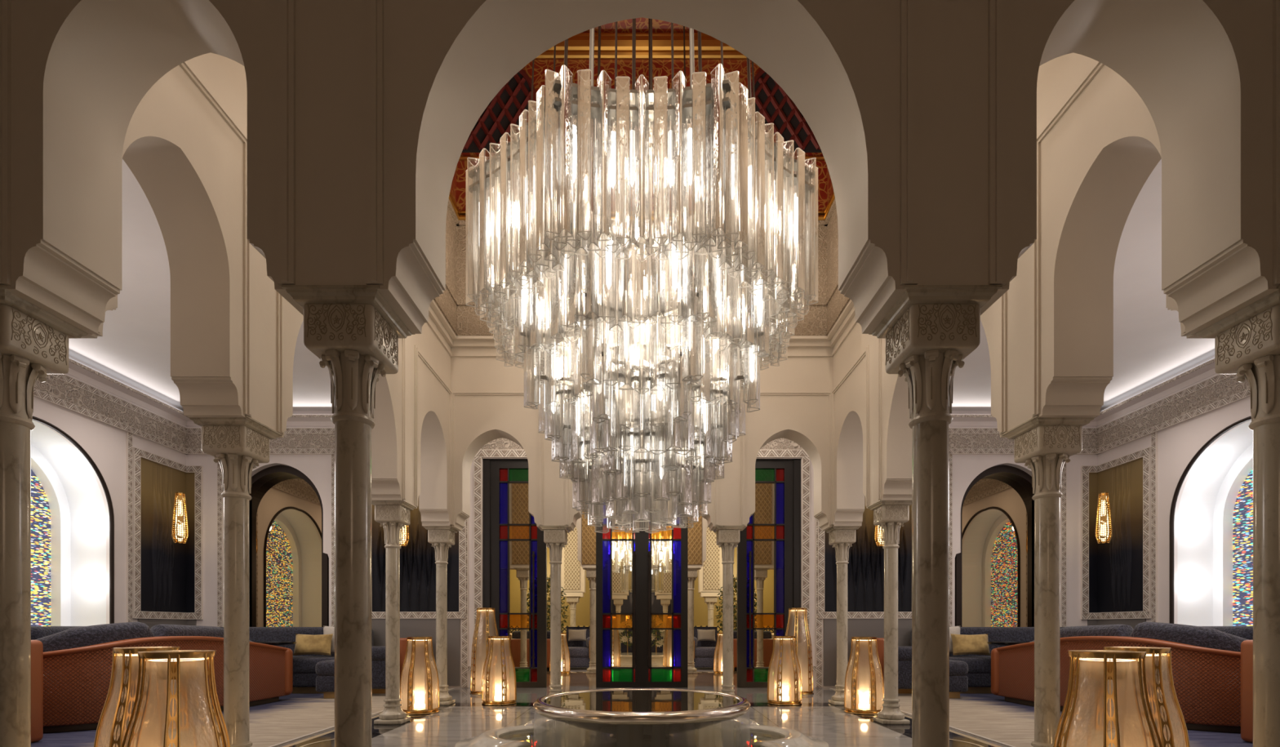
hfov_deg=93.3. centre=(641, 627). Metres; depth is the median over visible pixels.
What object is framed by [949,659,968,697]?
ottoman
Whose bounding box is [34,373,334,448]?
trim
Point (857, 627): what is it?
trim
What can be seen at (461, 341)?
trim
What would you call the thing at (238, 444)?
marble column
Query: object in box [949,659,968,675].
cushion
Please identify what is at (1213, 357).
trim
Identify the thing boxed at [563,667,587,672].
striped rug
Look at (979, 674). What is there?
bench sofa
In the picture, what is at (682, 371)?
chandelier
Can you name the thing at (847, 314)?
trim
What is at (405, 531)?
wall sconce
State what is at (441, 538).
marble column
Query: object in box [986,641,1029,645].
side table
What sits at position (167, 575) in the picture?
wall panel
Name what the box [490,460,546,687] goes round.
door
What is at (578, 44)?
trim
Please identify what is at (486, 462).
door frame
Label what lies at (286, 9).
trim
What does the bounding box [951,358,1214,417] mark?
trim
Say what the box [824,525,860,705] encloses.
marble column
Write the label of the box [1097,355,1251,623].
wall
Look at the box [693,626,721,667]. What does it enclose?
armchair
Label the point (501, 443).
trim
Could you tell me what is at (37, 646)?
sofa
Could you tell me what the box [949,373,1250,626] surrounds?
trim
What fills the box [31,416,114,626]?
window
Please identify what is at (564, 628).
trim
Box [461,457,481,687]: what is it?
trim
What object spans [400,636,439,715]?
lantern
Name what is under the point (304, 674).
bench sofa
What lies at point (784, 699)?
lantern
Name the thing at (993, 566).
arched window
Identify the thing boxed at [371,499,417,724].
marble column
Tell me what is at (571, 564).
wall panel
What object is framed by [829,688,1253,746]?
rug
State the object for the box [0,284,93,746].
marble column
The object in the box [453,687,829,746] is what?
fountain
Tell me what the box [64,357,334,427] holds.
trim
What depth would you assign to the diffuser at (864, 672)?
6.68 m
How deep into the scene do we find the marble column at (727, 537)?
7.38 m
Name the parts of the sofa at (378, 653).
arm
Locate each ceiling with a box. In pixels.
[68,159,334,410]
[594,17,688,29]
[949,159,1214,410]
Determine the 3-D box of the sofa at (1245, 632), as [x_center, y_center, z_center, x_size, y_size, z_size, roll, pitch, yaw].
[6.692,0.452,6.790,0.784,0.948,2.100,0,0,0]
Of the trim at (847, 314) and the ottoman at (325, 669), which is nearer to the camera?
the trim at (847, 314)
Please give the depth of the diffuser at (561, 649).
12.46 m
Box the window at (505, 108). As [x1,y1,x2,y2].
[462,68,536,152]
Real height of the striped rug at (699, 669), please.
0.010 m
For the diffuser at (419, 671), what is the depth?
6.68 m
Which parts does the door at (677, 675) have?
red pane, pull handle, green pane, red pane, red pane, red pane, blue pane, blue pane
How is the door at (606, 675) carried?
attached to the door frame
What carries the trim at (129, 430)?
attached to the wall at (105, 444)
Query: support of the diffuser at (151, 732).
attached to the lantern at (113, 729)
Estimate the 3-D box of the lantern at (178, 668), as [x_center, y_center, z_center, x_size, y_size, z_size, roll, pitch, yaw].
[-1.988,0.517,2.590,0.417,0.839,0.422,0,0,15]
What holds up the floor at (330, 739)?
on the floor at (466, 717)
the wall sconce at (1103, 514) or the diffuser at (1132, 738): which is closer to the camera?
the diffuser at (1132, 738)
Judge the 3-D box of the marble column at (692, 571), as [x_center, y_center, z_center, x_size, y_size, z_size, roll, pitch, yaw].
[1.015,-0.148,12.530,0.350,2.170,0.350,0,0,0]
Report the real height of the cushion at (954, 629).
0.431 m
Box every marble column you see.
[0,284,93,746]
[186,415,282,746]
[281,284,415,746]
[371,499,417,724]
[422,525,458,705]
[513,567,528,666]
[539,525,570,694]
[564,595,581,626]
[583,567,595,673]
[612,598,624,657]
[659,598,671,657]
[688,567,700,673]
[702,595,719,626]
[713,525,744,694]
[754,567,770,666]
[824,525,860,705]
[866,499,911,724]
[868,284,1002,746]
[1001,415,1097,746]
[1191,284,1279,746]
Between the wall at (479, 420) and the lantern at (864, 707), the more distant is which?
the wall at (479, 420)
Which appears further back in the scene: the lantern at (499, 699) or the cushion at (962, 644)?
the cushion at (962, 644)
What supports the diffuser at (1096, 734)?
attached to the lantern at (1105, 668)
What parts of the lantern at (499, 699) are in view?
glass panel, glass panel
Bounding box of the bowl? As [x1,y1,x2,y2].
[533,687,750,744]
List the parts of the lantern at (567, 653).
glass panel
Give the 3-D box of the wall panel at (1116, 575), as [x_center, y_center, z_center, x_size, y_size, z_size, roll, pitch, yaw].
[6.993,-1.331,8.950,0.266,2.394,1.001,0,0,0]
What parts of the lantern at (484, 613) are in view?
glass panel, glass panel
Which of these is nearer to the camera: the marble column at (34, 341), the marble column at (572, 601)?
the marble column at (34, 341)
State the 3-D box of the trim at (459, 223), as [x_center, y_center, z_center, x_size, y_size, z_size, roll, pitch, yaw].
[0.000,-4.163,4.902,4.424,1.379,4.615,0,0,0]
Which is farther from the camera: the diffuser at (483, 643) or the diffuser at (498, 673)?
the diffuser at (483, 643)
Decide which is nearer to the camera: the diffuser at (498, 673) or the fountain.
the fountain
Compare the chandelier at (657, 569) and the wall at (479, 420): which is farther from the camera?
the chandelier at (657, 569)
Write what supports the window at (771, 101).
in the wall at (660, 68)
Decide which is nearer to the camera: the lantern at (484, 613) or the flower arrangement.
the lantern at (484, 613)
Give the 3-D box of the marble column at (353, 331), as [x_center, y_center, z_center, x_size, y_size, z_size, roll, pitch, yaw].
[-1.121,-0.148,2.349,0.350,2.170,0.350,0,0,0]
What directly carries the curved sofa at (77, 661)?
on the rug at (295, 716)
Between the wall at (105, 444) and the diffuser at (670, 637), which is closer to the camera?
the wall at (105, 444)
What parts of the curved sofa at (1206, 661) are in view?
panel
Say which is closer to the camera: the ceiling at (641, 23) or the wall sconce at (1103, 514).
the ceiling at (641, 23)
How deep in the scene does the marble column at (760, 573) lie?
12.47 m
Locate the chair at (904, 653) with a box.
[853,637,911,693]
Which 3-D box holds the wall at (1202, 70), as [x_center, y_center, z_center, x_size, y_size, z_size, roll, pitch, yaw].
[0.000,-2.349,2.349,7.665,2.250,0.332,0,0,0]
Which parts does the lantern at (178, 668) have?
glass panel, glass panel, glass panel, glass panel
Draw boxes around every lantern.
[93,646,197,746]
[121,649,230,746]
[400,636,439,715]
[470,607,500,694]
[481,635,516,705]
[549,632,570,674]
[612,615,620,666]
[662,615,671,666]
[713,632,733,674]
[767,635,801,705]
[782,607,813,694]
[844,636,884,715]
[1053,649,1162,746]
[1086,646,1190,746]
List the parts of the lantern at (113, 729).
glass panel, glass panel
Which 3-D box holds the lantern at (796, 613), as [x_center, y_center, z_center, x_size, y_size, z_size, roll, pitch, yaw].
[2.240,0.325,8.680,0.441,1.224,0.437,0,0,-19]
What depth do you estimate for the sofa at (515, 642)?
13.16 m
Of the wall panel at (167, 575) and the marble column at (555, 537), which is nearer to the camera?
the marble column at (555, 537)
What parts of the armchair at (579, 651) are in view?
seat, seat, backrest, arm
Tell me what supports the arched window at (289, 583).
attached to the wall at (317, 468)
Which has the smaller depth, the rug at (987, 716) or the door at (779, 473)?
the rug at (987, 716)
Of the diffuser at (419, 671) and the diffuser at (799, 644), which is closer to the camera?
the diffuser at (419, 671)
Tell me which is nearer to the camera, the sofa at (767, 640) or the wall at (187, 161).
the wall at (187, 161)
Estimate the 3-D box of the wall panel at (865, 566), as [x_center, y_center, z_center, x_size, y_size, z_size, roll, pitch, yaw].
[3.531,-1.338,9.419,1.575,2.380,0.061,0,0,0]
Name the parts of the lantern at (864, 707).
glass panel, glass panel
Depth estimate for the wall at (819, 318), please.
7.20 m
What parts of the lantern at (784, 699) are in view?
glass panel, glass panel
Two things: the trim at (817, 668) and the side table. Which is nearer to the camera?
the side table
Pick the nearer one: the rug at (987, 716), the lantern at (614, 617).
the rug at (987, 716)
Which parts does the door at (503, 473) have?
red pane, red pane, red pane, blue pane, blue pane, blue pane, red pane, green pane, green pane, pull handle, blue pane, red pane, red pane, red pane, blue pane, blue pane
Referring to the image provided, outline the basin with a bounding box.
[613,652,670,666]
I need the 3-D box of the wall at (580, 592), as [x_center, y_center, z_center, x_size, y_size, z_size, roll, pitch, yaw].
[0.000,-2.290,18.200,12.600,2.786,1.750,0,0,0]
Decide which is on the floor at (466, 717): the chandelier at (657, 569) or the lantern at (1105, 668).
the lantern at (1105, 668)
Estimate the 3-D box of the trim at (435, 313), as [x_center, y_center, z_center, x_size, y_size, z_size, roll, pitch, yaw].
[-2.260,-2.362,4.898,0.111,2.249,4.783,0,0,0]
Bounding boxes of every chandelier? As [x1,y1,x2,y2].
[465,18,817,533]
[612,516,671,591]
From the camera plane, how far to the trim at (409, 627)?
9.43 m
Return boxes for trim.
[0,0,1279,284]
[33,373,334,626]
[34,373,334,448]
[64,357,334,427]
[68,358,332,417]
[69,357,182,411]
[95,60,456,524]
[137,617,460,685]
[433,198,850,335]
[448,32,835,220]
[449,335,833,524]
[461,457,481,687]
[474,449,808,457]
[480,428,804,449]
[510,625,773,648]
[511,464,771,564]
[801,457,822,687]
[823,617,1146,685]
[827,60,1187,524]
[949,357,1219,427]
[949,373,1249,448]
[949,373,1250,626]
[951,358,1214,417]
[1102,357,1213,410]
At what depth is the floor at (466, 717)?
6.12 m
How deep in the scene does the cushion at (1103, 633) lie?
6.32 m
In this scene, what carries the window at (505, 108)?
in the wall at (660, 68)
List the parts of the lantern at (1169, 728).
glass panel, glass panel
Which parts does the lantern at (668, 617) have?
glass panel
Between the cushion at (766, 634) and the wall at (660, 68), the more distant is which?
the cushion at (766, 634)
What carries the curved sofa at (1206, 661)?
on the rug at (987, 716)
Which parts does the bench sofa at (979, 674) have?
seat, seat, backrest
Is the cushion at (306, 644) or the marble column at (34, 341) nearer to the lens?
the marble column at (34, 341)
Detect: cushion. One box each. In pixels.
[35,621,154,652]
[150,624,254,642]
[254,641,296,645]
[293,633,333,655]
[315,659,334,675]
[323,625,334,653]
[511,631,550,638]
[568,629,586,640]
[697,629,715,640]
[733,631,771,638]
[949,625,960,653]
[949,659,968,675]
[951,633,991,655]
[1031,624,1133,641]
[1129,621,1248,652]
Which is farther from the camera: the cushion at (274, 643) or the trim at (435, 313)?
the cushion at (274, 643)
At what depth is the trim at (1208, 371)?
8.61 m
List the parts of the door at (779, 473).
red pane, red pane, red pane, blue pane, blue pane, pull handle, blue pane, green pane, green pane, red pane, red pane, red pane, red pane, blue pane, blue pane, blue pane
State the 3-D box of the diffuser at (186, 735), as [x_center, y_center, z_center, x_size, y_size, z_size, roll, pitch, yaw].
[-1.988,0.638,2.590,0.105,0.402,0.105,0,0,-20]
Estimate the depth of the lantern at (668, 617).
14.17 m
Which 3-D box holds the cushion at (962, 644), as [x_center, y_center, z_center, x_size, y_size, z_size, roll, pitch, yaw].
[4.704,0.237,8.652,0.504,0.308,0.190,0,0,9]
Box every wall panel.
[132,447,203,619]
[371,497,466,618]
[564,526,719,592]
[817,495,911,618]
[1080,447,1151,619]
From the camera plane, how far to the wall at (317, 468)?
9.45 m
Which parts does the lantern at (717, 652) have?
glass panel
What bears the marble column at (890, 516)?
on the floor at (466, 717)
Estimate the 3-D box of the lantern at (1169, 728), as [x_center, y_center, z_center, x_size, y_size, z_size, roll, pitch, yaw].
[2.520,0.517,3.080,0.422,0.839,0.417,0,0,-41]
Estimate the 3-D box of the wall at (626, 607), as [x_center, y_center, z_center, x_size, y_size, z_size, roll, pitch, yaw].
[0.000,-0.673,23.520,3.220,3.220,0.140,0,0,0]
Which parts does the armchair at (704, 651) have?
arm, backrest, seat, seat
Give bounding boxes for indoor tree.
[526,576,568,631]
[714,574,756,631]
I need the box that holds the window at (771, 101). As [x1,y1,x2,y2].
[747,69,822,152]
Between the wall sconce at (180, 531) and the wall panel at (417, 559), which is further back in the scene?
the wall panel at (417, 559)
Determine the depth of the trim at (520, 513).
12.37 m
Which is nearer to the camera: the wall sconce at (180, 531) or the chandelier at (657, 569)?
the wall sconce at (180, 531)
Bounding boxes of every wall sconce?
[171,492,188,543]
[400,524,408,546]
[874,525,884,546]
[1094,492,1112,543]
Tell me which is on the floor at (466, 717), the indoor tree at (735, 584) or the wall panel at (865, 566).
the indoor tree at (735, 584)
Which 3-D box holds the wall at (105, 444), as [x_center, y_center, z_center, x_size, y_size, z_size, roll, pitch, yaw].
[-7.161,-1.258,5.810,0.070,4.417,7.560,0,0,0]
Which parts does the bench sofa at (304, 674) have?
backrest, seat, seat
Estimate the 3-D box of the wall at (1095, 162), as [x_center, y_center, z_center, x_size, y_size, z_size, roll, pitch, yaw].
[2.467,-2.331,4.897,0.332,2.215,5.236,0,0,0]
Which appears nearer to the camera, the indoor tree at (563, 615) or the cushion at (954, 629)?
the cushion at (954, 629)
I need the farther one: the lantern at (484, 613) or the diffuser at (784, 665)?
the lantern at (484, 613)
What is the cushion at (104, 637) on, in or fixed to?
on the curved sofa at (77, 661)
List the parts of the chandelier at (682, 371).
suspension rod, suspension rod, suspension rod, suspension rod, suspension rod, suspension rod, suspension rod, ring frame, ring frame, ring frame, ring frame, suspension rod, ring frame, ring frame, ring frame, ring frame, suspension rod, suspension rod, suspension rod, suspension rod, suspension rod, suspension rod, suspension rod, suspension rod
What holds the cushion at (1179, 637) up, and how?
on the curved sofa at (1206, 661)
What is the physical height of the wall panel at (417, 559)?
2.380 m
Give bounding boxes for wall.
[4,0,1278,333]
[32,355,186,623]
[53,53,450,526]
[186,410,1097,688]
[248,501,1034,626]
[435,206,848,333]
[449,29,833,210]
[450,347,832,530]
[510,483,773,569]
[560,511,722,599]
[612,570,671,652]
[832,53,1213,526]
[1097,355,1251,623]
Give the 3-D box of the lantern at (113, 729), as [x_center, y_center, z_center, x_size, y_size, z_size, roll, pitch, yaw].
[-2.520,0.517,3.080,0.422,0.839,0.417,0,0,15]
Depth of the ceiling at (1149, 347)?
6.97 m
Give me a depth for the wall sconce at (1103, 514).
8.91 m
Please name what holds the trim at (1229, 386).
attached to the wall at (1177, 444)
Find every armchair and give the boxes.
[562,626,589,669]
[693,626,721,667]
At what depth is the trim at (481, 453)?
9.42 m
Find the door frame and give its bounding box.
[482,458,800,642]
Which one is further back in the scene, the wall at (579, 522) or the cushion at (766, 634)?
the cushion at (766, 634)
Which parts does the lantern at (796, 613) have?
glass panel, glass panel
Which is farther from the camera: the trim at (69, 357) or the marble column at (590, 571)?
the marble column at (590, 571)
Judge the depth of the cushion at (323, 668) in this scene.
7.88 m
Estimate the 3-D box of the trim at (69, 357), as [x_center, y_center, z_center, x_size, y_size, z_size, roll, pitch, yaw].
[-7.063,-3.311,5.880,0.084,0.010,6.720,0,0,0]
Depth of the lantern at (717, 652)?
12.53 m
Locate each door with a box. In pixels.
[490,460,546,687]
[595,483,641,687]
[641,462,688,687]
[737,460,793,687]
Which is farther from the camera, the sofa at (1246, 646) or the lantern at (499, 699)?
the lantern at (499, 699)
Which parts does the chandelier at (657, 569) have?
stem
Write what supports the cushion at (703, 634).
on the armchair at (704, 651)
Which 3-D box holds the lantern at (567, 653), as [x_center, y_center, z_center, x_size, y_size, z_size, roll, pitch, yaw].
[-1.694,0.517,12.495,0.422,0.839,0.417,0,0,-15]
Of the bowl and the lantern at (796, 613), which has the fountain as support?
the bowl
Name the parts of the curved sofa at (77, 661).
panel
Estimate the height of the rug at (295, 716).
0.010 m
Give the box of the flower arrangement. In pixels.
[616,614,666,647]
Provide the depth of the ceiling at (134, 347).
6.97 m
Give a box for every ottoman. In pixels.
[315,659,334,697]
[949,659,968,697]
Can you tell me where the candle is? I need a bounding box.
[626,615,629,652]
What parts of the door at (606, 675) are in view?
red pane, red pane, red pane, blue pane, blue pane, blue pane, green pane, red pane, pull handle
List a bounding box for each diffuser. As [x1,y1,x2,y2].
[133,711,159,746]
[162,728,193,746]
[414,666,424,703]
[482,642,488,685]
[494,662,503,695]
[560,648,562,668]
[670,636,671,663]
[780,662,788,695]
[794,642,801,680]
[858,666,869,703]
[1090,728,1121,746]
[1123,711,1150,746]
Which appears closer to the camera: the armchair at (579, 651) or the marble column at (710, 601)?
the armchair at (579, 651)
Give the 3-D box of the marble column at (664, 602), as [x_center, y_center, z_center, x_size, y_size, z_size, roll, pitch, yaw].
[0.735,0.014,18.900,0.385,1.844,0.385,0,0,0]
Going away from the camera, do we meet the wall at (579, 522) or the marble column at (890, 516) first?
the marble column at (890, 516)
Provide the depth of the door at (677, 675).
9.49 m
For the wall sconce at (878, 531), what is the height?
0.746 m
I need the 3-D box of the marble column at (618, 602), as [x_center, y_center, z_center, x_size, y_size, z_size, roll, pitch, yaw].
[-0.735,0.014,18.900,0.385,1.844,0.385,0,0,0]
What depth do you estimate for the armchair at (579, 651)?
13.37 m
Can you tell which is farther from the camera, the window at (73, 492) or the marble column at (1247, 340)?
the window at (73, 492)
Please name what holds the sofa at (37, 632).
on the rug at (295, 716)
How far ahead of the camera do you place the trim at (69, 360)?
8.38 m
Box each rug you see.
[31,688,453,746]
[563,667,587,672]
[696,666,721,672]
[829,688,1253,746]
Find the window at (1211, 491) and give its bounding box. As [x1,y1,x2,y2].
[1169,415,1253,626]
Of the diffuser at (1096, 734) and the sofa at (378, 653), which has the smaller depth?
the diffuser at (1096, 734)
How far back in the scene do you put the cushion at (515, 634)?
13.29 m
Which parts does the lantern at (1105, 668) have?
glass panel, glass panel, glass panel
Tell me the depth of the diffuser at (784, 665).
7.46 m
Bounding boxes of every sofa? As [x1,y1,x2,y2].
[31,626,82,639]
[31,640,43,742]
[35,621,293,733]
[220,626,373,693]
[371,637,429,693]
[510,631,550,669]
[733,631,773,669]
[910,626,1063,693]
[991,621,1248,733]
[1200,626,1253,639]
[1240,640,1253,742]
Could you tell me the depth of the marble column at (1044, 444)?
3.62 m
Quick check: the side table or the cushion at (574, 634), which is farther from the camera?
the cushion at (574, 634)
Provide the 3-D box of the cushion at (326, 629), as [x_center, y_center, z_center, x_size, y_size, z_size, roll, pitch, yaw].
[-4.452,0.181,8.848,0.420,0.431,0.146,0,0,-7]
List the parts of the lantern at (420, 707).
glass panel, glass panel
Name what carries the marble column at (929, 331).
on the floor at (466, 717)
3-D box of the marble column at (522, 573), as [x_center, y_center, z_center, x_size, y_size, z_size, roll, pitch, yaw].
[-2.450,-0.148,12.530,0.350,2.170,0.350,0,0,0]
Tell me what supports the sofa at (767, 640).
on the floor at (466, 717)
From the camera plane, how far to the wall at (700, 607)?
21.70 m
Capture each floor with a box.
[275,652,1008,746]
[299,738,983,746]

